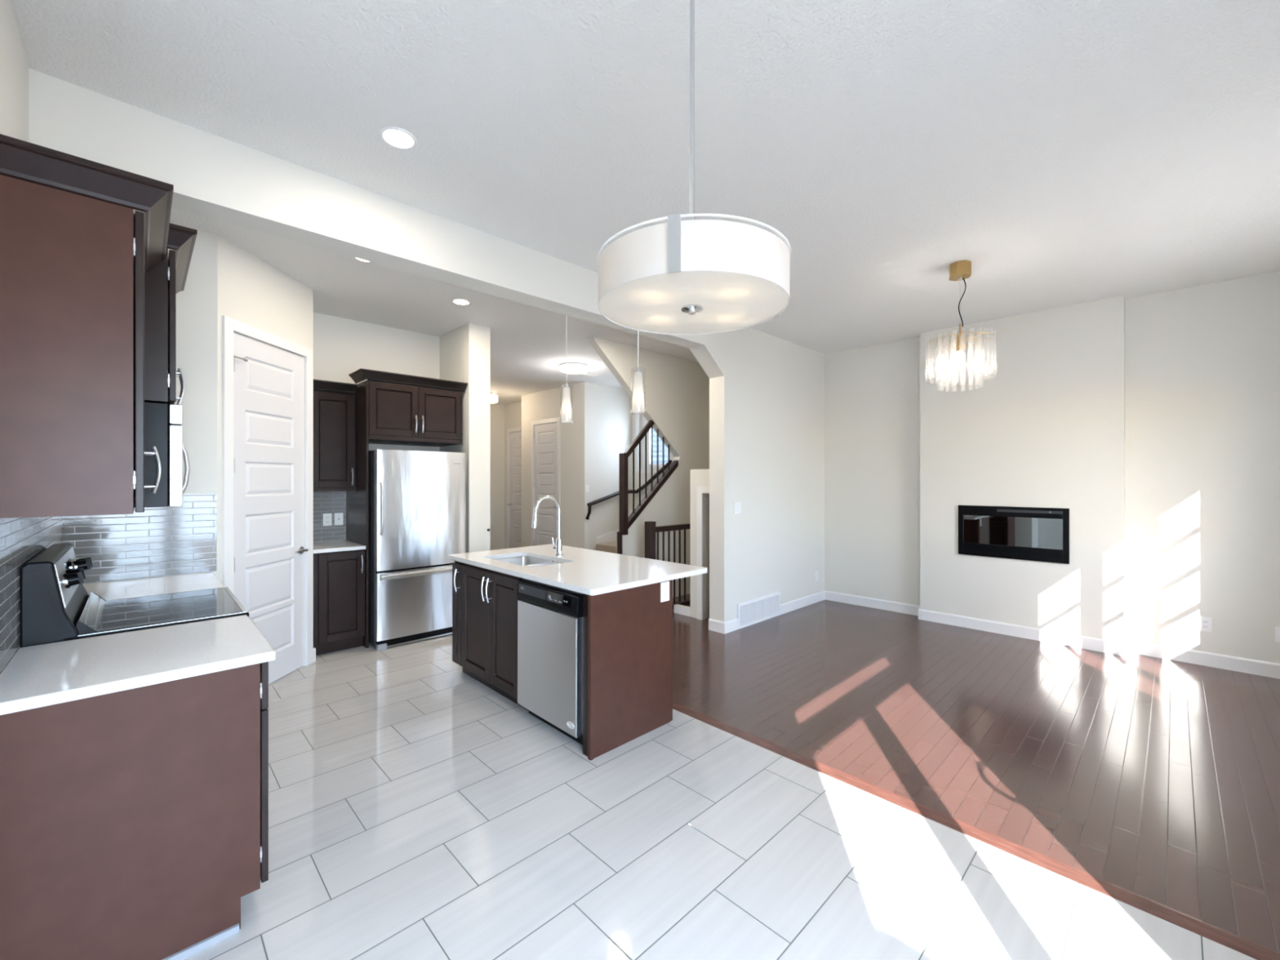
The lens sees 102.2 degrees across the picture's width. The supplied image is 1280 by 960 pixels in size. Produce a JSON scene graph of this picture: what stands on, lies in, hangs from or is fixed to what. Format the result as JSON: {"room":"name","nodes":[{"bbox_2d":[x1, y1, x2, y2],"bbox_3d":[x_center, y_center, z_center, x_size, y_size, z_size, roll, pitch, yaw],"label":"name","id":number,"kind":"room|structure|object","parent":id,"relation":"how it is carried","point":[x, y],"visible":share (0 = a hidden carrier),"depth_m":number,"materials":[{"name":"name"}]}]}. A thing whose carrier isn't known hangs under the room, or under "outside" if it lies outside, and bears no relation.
{"room":"open-plan kitchen","nodes":[
{"label":"open-plan kitchen","id":0,"kind":"room"},
{"bbox_2d":[0,0,28,674],"bbox_3d":[-2.450,-0.040,2.005,0.120,3.080,2.490,0,0,-44],"label":"wall","id":1,"kind":"structure","parent":0,"point":[14,67],"depth_m":1.72,"materials":[{"name":"white paint"}]},
{"bbox_2d":[0,515,63,673],"bbox_3d":[-2.447,0.344,2.090,0.002,0.482,2.127,0,0,-44],"label":"tiled wall","id":2,"kind":"structure","parent":1,"relation":"attached to","point":[22,540],"depth_m":1.75,"materials":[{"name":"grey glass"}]},
{"bbox_2d":[0,133,173,518],"bbox_3d":[-1.791,-0.396,1.686,0.376,0.996,0.698,0,0,-44],"label":"upper cabinet","id":3,"kind":"object","parent":1,"relation":"attached to","point":[68,246],"visible":1,"depth_m":1.46,"materials":[{"name":"brown wood"}]},
{"bbox_2d":[133,213,197,405],"bbox_3d":[-2.269,-0.663,2.247,0.470,0.697,0.886,0,0,-44],"label":"upper cabinet","id":4,"kind":"object","parent":1,"relation":"attached to","point":[167,277],"visible":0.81,"depth_m":2.07,"materials":[{"name":"brown wood"}]},
{"bbox_2d":[134,400,190,507],"bbox_3d":[-2.266,-0.100,2.251,0.480,0.416,0.758,0,0,-44],"label":"microwave","id":5,"kind":"object","parent":4,"relation":"attached to","point":[163,428],"visible":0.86,"depth_m":2.07,"materials":[{"name":"silver plastic"}]},
{"bbox_2d":[82,212,217,584],"bbox_3d":[-2.993,-0.040,3.130,0.665,3.080,0.120,0,0,-44],"label":"wall","id":6,"kind":"structure","parent":0,"point":[197,305],"depth_m":3.26,"materials":[{"name":"white paint"}]},
{"bbox_2d":[63,493,216,583],"bbox_3d":[-2.949,0.335,3.084,0.657,0.500,0.006,0,0,-44],"label":"tiled wall","id":7,"kind":"structure","parent":6,"relation":"attached to","point":[157,541],"depth_m":3.09,"materials":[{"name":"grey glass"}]},
{"bbox_2d":[217,234,313,648],"bbox_3d":[-2.758,-0.040,3.793,0.100,3.080,0.955,0,0,1],"label":"wall","id":8,"kind":"structure","parent":0,"point":[252,291],"depth_m":3.66,"materials":[{"name":"white paint"}]},
{"bbox_2d":[222,315,312,684],"bbox_3d":[-2.730,0.215,3.802,0.154,2.569,0.886,0,0,1],"label":"door","id":9,"kind":"structure","parent":8,"relation":"in","point":[268,389],"depth_m":3.79,"materials":[{"name":"white paint"}]},
{"bbox_2d":[313,311,439,542],"bbox_3d":[-2.772,-0.040,5.240,1.447,3.080,0.120,0,0,-44],"label":"wall","id":10,"kind":"structure","parent":0,"point":[342,347],"depth_m":5.20,"materials":[{"name":"white paint"}]},
{"bbox_2d":[313,491,346,542],"bbox_3d":[-3.026,0.345,4.908,0.418,0.480,0.004,0,0,-44],"label":"tiled wall","id":11,"kind":"structure","parent":10,"relation":"attached to","point":[324,502],"depth_m":4.95,"materials":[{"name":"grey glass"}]},
{"bbox_2d":[323,513,332,525],"bbox_3d":[-2.986,0.378,4.938,0.075,0.118,0.008,0,0,-44],"label":"outlet","id":12,"kind":"object","parent":11,"relation":"attached to","point":[327,517],"visible":1,"depth_m":4.94,"materials":[{"name":"white plastic"}]},
{"bbox_2d":[325,515,329,523],"bbox_3d":[-2.985,0.378,4.936,0.034,0.068,0.002,0,0,-44],"label":"receptacle","id":13,"kind":"object","parent":12,"relation":"attached to","point":[327,517],"depth_m":4.94,"materials":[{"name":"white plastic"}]},
{"bbox_2d":[334,512,342,525],"bbox_3d":[-2.916,0.378,5.005,0.075,0.118,0.009,0,0,-44],"label":"outlet","id":14,"kind":"object","parent":11,"relation":"attached to","point":[338,516],"visible":1,"depth_m":5.00,"materials":[{"name":"white plastic"}]},
{"bbox_2d":[313,379,358,491],"bbox_3d":[-2.888,-0.390,4.766,0.415,0.985,0.394,0,0,-44],"label":"upper cabinet","id":15,"kind":"object","parent":10,"relation":"attached to","point":[334,402],"visible":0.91,"depth_m":4.69,"materials":[{"name":"brown wood"}]},
{"bbox_2d":[28,67,824,622],"bbox_3d":[-0.076,-0.040,4.308,6.495,3.080,0.185,0,0,-44],"label":"wall","id":16,"kind":"structure","parent":0,"point":[766,391],"depth_m":3.52,"materials":[{"name":"white paint"}]},
{"bbox_2d":[733,502,741,514],"bbox_3d":[0.981,0.283,5.197,0.118,0.112,0.009,0,0,-44],"label":"light switch","id":17,"kind":"object","parent":16,"relation":"attached to","point":[737,506],"visible":1,"depth_m":5.19,"materials":[{"name":"white plastic"}]},
{"bbox_2d":[737,591,780,629],"bbox_3d":[1.267,1.372,5.469,0.798,0.256,0.016,0,0,-44],"label":"air vent","id":18,"kind":"object","parent":16,"relation":"attached to","point":[749,612],"visible":1,"depth_m":5.45,"materials":[{"name":"white metal"}]},
{"bbox_2d":[708,590,825,634],"bbox_3d":[1.508,1.445,5.832,2.096,0.110,0.199,0,0,-44],"label":"baseboard","id":19,"kind":"structure","parent":16,"relation":"attached to","point":[714,625],"depth_m":5.82,"materials":[{"name":"white paint"}]},
{"bbox_2d":[814,570,817,581],"bbox_3d":[2.170,1.180,6.348,0.075,0.118,0.008,0,0,-44],"label":"outlet","id":20,"kind":"object","parent":16,"relation":"attached to","point":[815,572],"visible":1,"depth_m":6.34,"materials":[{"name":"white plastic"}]},
{"bbox_2d":[439,322,490,552],"bbox_3d":[-3.330,-0.040,7.021,0.230,3.080,4.880,0,0,-44],"label":"wall partition","id":21,"kind":"structure","parent":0,"point":[464,351],"depth_m":5.27,"materials":[{"name":"white paint"}]},
{"bbox_2d":[312,647,315,662],"bbox_3d":[-2.131,1.445,4.799,1.598,0.110,0.040,0,0,-44],"label":"baseboard","id":22,"kind":"structure","parent":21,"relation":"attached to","point":[314,648],"depth_m":4.26,"materials":[{"name":"white paint"}]},
{"bbox_2d":[490,403,504,550],"bbox_3d":[-3.980,-0.040,9.872,3.263,3.080,0.120,0,0,-44],"label":"wall","id":23,"kind":"structure","parent":0,"point":[497,411],"depth_m":10.77,"materials":[{"name":"white paint"}]},
{"bbox_2d":[504,382,580,548],"bbox_3d":[-1.905,-0.040,9.723,0.490,3.080,3.180,0,0,-44],"label":"wall","id":24,"kind":"structure","parent":0,"point":[547,404],"depth_m":8.84,"materials":[{"name":"white paint"}]},
{"bbox_2d":[506,426,521,548],"bbox_3d":[-2.400,0.218,10.427,0.181,2.563,1.032,0,0,-44],"label":"door","id":25,"kind":"structure","parent":24,"relation":"in","point":[513,439],"depth_m":10.61,"materials":[{"name":"white paint"}]},
{"bbox_2d":[531,417,559,546],"bbox_3d":[-1.651,0.215,9.141,0.154,2.569,0.892,0,0,-44],"label":"door","id":26,"kind":"structure","parent":24,"relation":"in","point":[545,438],"depth_m":9.15,"materials":[{"name":"white paint"}]},
{"bbox_2d":[580,382,631,550],"bbox_3d":[-0.560,-0.040,8.729,1.040,3.080,0.120,0,0,-44],"label":"wall","id":27,"kind":"structure","parent":0,"point":[606,415],"depth_m":8.58,"materials":[{"name":"white paint"}]},
{"bbox_2d":[585,484,589,492],"bbox_3d":[-0.853,0.140,8.355,0.075,0.118,0.009,0,0,-44],"label":"light switch","id":28,"kind":"object","parent":27,"relation":"attached to","point":[587,486],"visible":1,"depth_m":8.35,"materials":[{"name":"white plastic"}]},
{"bbox_2d":[596,508,631,543],"bbox_3d":[-0.428,1.000,8.758,0.770,1.000,0.019,0,0,-44],"label":"trim","id":29,"kind":"structure","parent":27,"relation":"attached to","point":[610,537],"depth_m":8.66,"materials":[{"name":"white paint"}]},
{"bbox_2d":[585,413,672,519],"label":"stair railing","id":30,"kind":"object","parent":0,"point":[644,421],"depth_m":8.83,"materials":[{"name":"brown wood"}]},
{"bbox_2d":[10,0,1279,404],"bbox_3d":[-1.276,-1.640,5.084,7.380,0.120,11.320,0,0,-44],"label":"ceiling","id":31,"kind":"structure","parent":0,"point":[1071,152],"depth_m":2.31,"materials":[{"name":"white paint"}]},
{"bbox_2d":[353,257,372,262],"bbox_3d":[-1.951,-1.577,3.665,0.156,0.006,0.156,0,0,-44],"label":"recessed light","id":32,"kind":"object","parent":31,"relation":"in","point":[360,260],"visible":0.16,"depth_m":3.71,"materials":[{"name":"white paint"}]},
{"bbox_2d":[379,126,417,149],"bbox_3d":[-1.115,-1.577,2.386,0.156,0.006,0.156,0,0,-44],"label":"recessed light","id":33,"kind":"object","parent":31,"relation":"in","point":[394,136],"visible":1,"depth_m":2.38,"materials":[{"name":"white paint"}]},
{"bbox_2d":[452,298,470,305],"bbox_3d":[-1.583,-1.577,4.578,0.156,0.006,0.156,0,0,-44],"label":"recessed light","id":34,"kind":"object","parent":31,"relation":"in","point":[458,301],"visible":1,"depth_m":4.56,"materials":[{"name":"white paint"}]},
{"bbox_2d":[490,391,497,403],"bbox_3d":[-2.715,-1.485,9.273,0.320,0.190,0.320,0,0,-44],"label":"flush light","id":35,"kind":"object","parent":31,"relation":"attached to","point":[494,397],"visible":0.22,"depth_m":9.19,"materials":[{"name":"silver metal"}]},
{"bbox_2d":[560,383,572,422],"bbox_3d":[-0.575,-1.012,4.044,0.116,1.135,0.116,0,0,-44],"label":"pendant","id":36,"kind":"object","parent":31,"relation":"hanging from","point":[566,414],"visible":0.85,"depth_m":4.02,"materials":[{"name":"white glass"}]},
{"bbox_2d":[559,362,588,373],"bbox_3d":[-0.911,-1.530,7.122,0.400,0.100,0.400,0,0,-44],"label":"flush light","id":37,"kind":"object","parent":31,"relation":"attached to","point":[566,367],"visible":1,"depth_m":6.99,"materials":[{"name":"white glass"}]},
{"bbox_2d":[582,372,599,376],"bbox_3d":[-0.742,-1.571,7.717,0.230,0.018,0.120,0,0,-44],"label":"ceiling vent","id":38,"kind":"object","parent":31,"relation":"in","point":[586,373],"visible":0.99,"depth_m":7.70,"materials":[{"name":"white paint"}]},
{"bbox_2d":[631,330,644,414],"bbox_3d":[-0.012,-1.012,3.462,0.116,1.135,0.116,0,0,-44],"label":"pendant","id":39,"kind":"object","parent":31,"relation":"hanging from","point":[637,402],"visible":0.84,"depth_m":3.44,"materials":[{"name":"white glass"}]},
{"bbox_2d":[596,0,791,334],"bbox_3d":[0.153,-1.034,1.516,0.556,1.092,0.557,0,0,-44],"label":"drum pendant","id":40,"kind":"object","parent":31,"relation":"hanging from","point":[677,276],"visible":1,"depth_m":1.34,"materials":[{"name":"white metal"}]},
{"bbox_2d":[599,271,788,333],"bbox_3d":[0.153,-0.507,1.515,0.542,0.004,0.542,0,0,-44],"label":"diffuser","id":41,"kind":"object","parent":40,"relation":"attached to","point":[658,302],"depth_m":1.46,"materials":[{"name":"white glass"}]},
{"bbox_2d":[925,260,995,392],"bbox_3d":[2.341,-1.123,3.780,0.443,0.915,0.445,0,0,-44],"label":"chandelier","id":42,"kind":"object","parent":31,"relation":"hanging from","point":[960,270],"visible":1,"depth_m":3.75,"materials":[{"name":"gold metal"}]},
{"bbox_2d":[955,333,964,352],"bbox_3d":[2.341,-1.000,3.780,0.054,0.120,0.054,0,0,-44],"label":"socket","id":43,"kind":"object","parent":42,"relation":"attached to","point":[959,343],"depth_m":3.76,"materials":[{"name":"gold metal"}]},
{"bbox_2d":[586,336,709,597],"bbox_3d":[0.379,-0.040,6.617,2.630,3.080,0.100,0,0,-44],"label":"wall","id":44,"kind":"structure","parent":0,"point":[676,390],"depth_m":6.58,"materials":[{"name":"white paint"}]},
{"bbox_2d":[617,419,678,554],"bbox_3d":[0.109,0.337,6.335,1.000,2.325,0.080,0,0,-44],"label":"stair railing","id":45,"kind":"object","parent":44,"relation":"attached to","point":[625,522],"visible":0.93,"depth_m":6.15,"materials":[{"name":"brown wood"}]},
{"bbox_2d":[689,469,709,619],"bbox_3d":[1.372,0.693,6.152,1.850,1.615,0.450,0,0,-44],"label":"wall","id":46,"kind":"structure","parent":0,"point":[698,477],"depth_m":5.61,"materials":[{"name":"white paint"}]},
{"bbox_2d":[674,604,689,616],"bbox_3d":[0.489,1.456,5.777,0.060,0.088,0.240,0,0,-44],"label":"trim","id":47,"kind":"structure","parent":46,"relation":"attached to","point":[678,609],"depth_m":5.76,"materials":[{"name":"white paint"}]},
{"bbox_2d":[696,486,709,620],"bbox_3d":[0.737,0.785,5.467,0.015,1.430,0.340,0,0,-44],"label":"door frame","id":48,"kind":"structure","parent":46,"relation":"attached to","point":[700,490],"depth_m":5.55,"materials":[{"name":"white paint"}]},
{"bbox_2d":[182,593,1279,959],"bbox_3d":[-1.276,1.550,5.084,7.380,0.100,11.320,0,0,-44],"label":"floor","id":49,"kind":"structure","parent":0,"point":[417,811],"depth_m":2.36,"materials":[{"name":"tile"}]},
{"bbox_2d":[0,661,268,959],"bbox_3d":[-1.704,1.059,1.804,0.666,0.882,0.648,0,0,-44],"label":"base cabinet","id":50,"kind":"object","parent":49,"relation":"on","point":[134,823],"visible":0.8,"depth_m":1.55,"materials":[{"name":"brown wood"}]},
{"bbox_2d":[0,614,275,715],"bbox_3d":[-1.708,0.602,1.787,0.639,0.033,0.668,0,0,-44],"label":"countertop","id":51,"kind":"structure","parent":50,"relation":"on","point":[37,676],"depth_m":1.69,"materials":[{"name":"white stone"}]},
{"bbox_2d":[20,543,254,647],"bbox_3d":[-2.184,0.881,2.330,0.707,1.177,0.764,0,0,-44],"label":"range","id":52,"kind":"object","parent":49,"relation":"on","point":[56,606],"visible":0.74,"depth_m":2.06,"materials":[{"name":"black metal"}]},
{"bbox_2d":[62,586,248,641],"bbox_3d":[-2.169,0.588,2.344,0.545,0.024,0.764,0,0,-44],"label":"cooktop","id":53,"kind":"object","parent":52,"relation":"in","point":[114,616],"depth_m":2.27,"materials":[{"name":"glass"}]},
{"bbox_2d":[313,549,364,655],"bbox_3d":[-2.796,1.059,4.670,0.415,0.882,0.661,0,0,-44],"label":"base cabinet","id":54,"kind":"object","parent":49,"relation":"on","point":[339,577],"visible":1,"depth_m":4.47,"materials":[{"name":"brown wood"}]},
{"bbox_2d":[313,539,365,553],"bbox_3d":[-2.806,0.601,4.681,0.416,0.032,0.630,0,0,-44],"label":"countertop","id":55,"kind":"structure","parent":54,"relation":"on","point":[335,545],"depth_m":4.55,"materials":[{"name":"white stone"}]},
{"bbox_2d":[346,368,467,648],"bbox_3d":[-2.325,0.263,5.104,0.984,2.475,0.692,0,0,-44],"label":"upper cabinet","id":56,"kind":"object","parent":49,"relation":"on","point":[391,408],"visible":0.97,"depth_m":4.81,"materials":[{"name":"brown wood"}]},
{"bbox_2d":[368,449,466,651],"bbox_3d":[-2.253,0.616,5.061,0.831,1.768,0.800,0,0,-44],"label":"refrigerator","id":57,"kind":"object","parent":49,"relation":"on","point":[417,499],"visible":0.8,"depth_m":4.72,"materials":[{"name":"grey metal"}]},
{"bbox_2d":[452,560,471,676],"bbox_3d":[-1.185,1.060,4.132,0.674,0.881,0.155,0,0,-44],"label":"base cabinet","id":58,"kind":"object","parent":49,"relation":"on","point":[456,566],"visible":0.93,"depth_m":3.93,"materials":[{"name":"brown wood"}]},
{"bbox_2d":[461,555,558,711],"bbox_3d":[-0.844,1.060,3.780,0.674,0.881,0.820,0,0,-44],"label":"base cabinet","id":59,"kind":"object","parent":49,"relation":"on","point":[489,601],"visible":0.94,"depth_m":3.54,"materials":[{"name":"brown wood"}]},
{"bbox_2d":[516,577,582,745],"bbox_3d":[-0.340,1.062,3.252,0.624,0.876,0.633,0,0,-44],"label":"dishwasher","id":60,"kind":"object","parent":49,"relation":"on","point":[550,617],"visible":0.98,"depth_m":3.00,"materials":[{"name":"grey metal"}]},
{"bbox_2d":[595,541,616,553],"bbox_3d":[-0.060,1.180,8.349,0.810,0.640,1.080,0,0,-44],"label":"stairs","id":61,"kind":"structure","parent":49,"relation":"on","point":[610,547],"depth_m":8.29,"materials":[{"name":"beige carpet"}]},
{"bbox_2d":[582,579,672,760],"bbox_3d":[-0.619,1.059,3.602,0.662,0.882,1.704,0,0,-44],"label":"panel","id":62,"kind":"object","parent":49,"relation":"on","point":[628,633],"visible":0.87,"depth_m":2.94,"materials":[{"name":"brown wood"}]},
{"bbox_2d":[448,543,706,595],"bbox_3d":[-0.525,0.602,3.746,0.992,0.033,1.797,0,0,-44],"label":"island countertop","id":63,"kind":"structure","parent":62,"relation":"on","point":[583,571],"depth_m":3.41,"materials":[{"name":"white stone"}]},
{"bbox_2d":[494,555,562,567],"bbox_3d":[-0.835,0.724,3.838,0.398,0.210,0.693,0,0,-44],"label":"sink","id":64,"kind":"object","parent":63,"relation":"in","point":[525,561],"visible":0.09,"depth_m":4.12,"materials":[{"name":"metal"}]},
{"bbox_2d":[531,495,563,556],"bbox_3d":[-0.717,0.351,3.930,0.271,0.468,0.104,0,0,-44],"label":"faucet","id":65,"kind":"object","parent":63,"relation":"on","point":[557,548],"visible":1,"depth_m":3.97,"materials":[{"name":"silver metal"}]},
{"bbox_2d":[660,581,669,602],"bbox_3d":[0.154,0.684,3.164,0.075,0.118,0.008,0,0,-44],"label":"outlet","id":66,"kind":"object","parent":62,"relation":"attached to","point":[664,586],"visible":1,"depth_m":3.16,"materials":[{"name":"white plastic"}]},
{"bbox_2d":[663,586,667,597],"bbox_3d":[0.156,0.684,3.162,0.034,0.068,0.002,0,0,-44],"label":"receptacle","id":67,"kind":"object","parent":66,"relation":"attached to","point":[665,588],"depth_m":3.16,"materials":[{"name":"white plastic"}]},
{"bbox_2d":[644,520,689,609],"bbox_3d":[0.366,0.978,5.922,0.795,1.045,0.090,0,0,-44],"label":"guard railing","id":68,"kind":"object","parent":49,"relation":"on","point":[651,529],"visible":0.41,"depth_m":5.88,"materials":[{"name":"brown wood"}]},
{"bbox_2d":[708,494,709,617],"bbox_3d":[1.227,0.830,5.963,1.140,1.340,0.340,0,0,-44],"label":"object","id":69,"kind":"object","parent":49,"relation":"on","point":[708,495],"visible":0.02,"depth_m":5.63,"materials":[{"name":"beige paint"}]},
{"bbox_2d":[672,701,1279,959],"bbox_3d":[0.268,1.524,3.392,0.085,0.052,6.700,0,0,-44],"label":"trim","id":70,"kind":"structure","parent":49,"relation":"on","point":[1258,952],"depth_m":2.07,"materials":[{"name":"brown wood"}]},
{"bbox_3d":[-2.707,1.059,2.839,0.666,0.882,0.685,0,0,-44],"label":"base cabinet","id":71,"kind":"object","parent":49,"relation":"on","visible":0},
{"bbox_2d":[83,572,223,600],"bbox_3d":[-2.718,0.602,2.830,0.639,0.033,0.688,0,0,-44],"label":"countertop","id":72,"kind":"structure","parent":71,"relation":"on","point":[111,590],"depth_m":2.86,"materials":[{"name":"white stone"}]},
{"bbox_2d":[631,271,1279,663],"bbox_3d":[2.549,-0.040,6.366,0.140,3.080,7.840,0,0,-44],"label":"wall","id":73,"kind":"structure","parent":0,"point":[1202,362],"depth_m":4.32,"materials":[{"name":"white paint"}]},
{"bbox_2d":[825,591,1279,679],"bbox_3d":[3.657,1.445,5.004,0.164,0.110,3.981,0,0,-44],"label":"baseboard","id":74,"kind":"structure","parent":73,"relation":"attached to","point":[1264,668],"depth_m":4.61,"materials":[{"name":"white paint"}]},
{"bbox_2d":[1198,616,1212,632],"bbox_3d":[4.568,1.165,4.176,0.008,0.118,0.075,0,0,-44],"label":"outlet","id":75,"kind":"object","parent":73,"relation":"attached to","point":[1205,624],"visible":1,"depth_m":4.17,"materials":[{"name":"white plastic"}]},
{"bbox_2d":[1202,619,1208,628],"bbox_3d":[4.566,1.165,4.174,0.002,0.068,0.034,0,0,-44],"label":"receptacle","id":76,"kind":"object","parent":75,"relation":"attached to","point":[1205,622],"depth_m":4.17,"materials":[{"name":"white plastic"}]},
{"bbox_2d":[1275,626,1279,642],"bbox_3d":[4.858,1.170,3.876,0.008,0.118,0.118,0,0,-44],"label":"outlet","id":77,"kind":"object","parent":73,"relation":"attached to","point":[1277,628],"visible":1,"depth_m":3.91,"materials":[{"name":"white plastic"}]},
{"bbox_2d":[920,294,1124,642],"bbox_3d":[3.629,-0.040,5.043,0.150,3.080,1.606,0,0,-44],"label":"wall","id":78,"kind":"structure","parent":0,"point":[1048,431],"depth_m":4.88,"materials":[{"name":"white paint"}]},
{"bbox_2d":[958,505,1069,564],"bbox_3d":[3.613,0.507,5.023,0.151,0.501,0.880,0,0,-44],"label":"fireplace","id":79,"kind":"object","parent":78,"relation":"attached to","point":[1021,533],"visible":1,"depth_m":4.95,"materials":[{"name":"black glass"}]},
{"label":"outside","id":80,"kind":"structure","parent":0,"visible":0},
{"bbox_2d":[653,428,667,463],"bbox_3d":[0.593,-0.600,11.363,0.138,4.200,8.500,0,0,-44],"label":"window","id":81,"kind":"structure","parent":80,"point":[655,434],"depth_m":11.46,"materials":[{"name":"white"}]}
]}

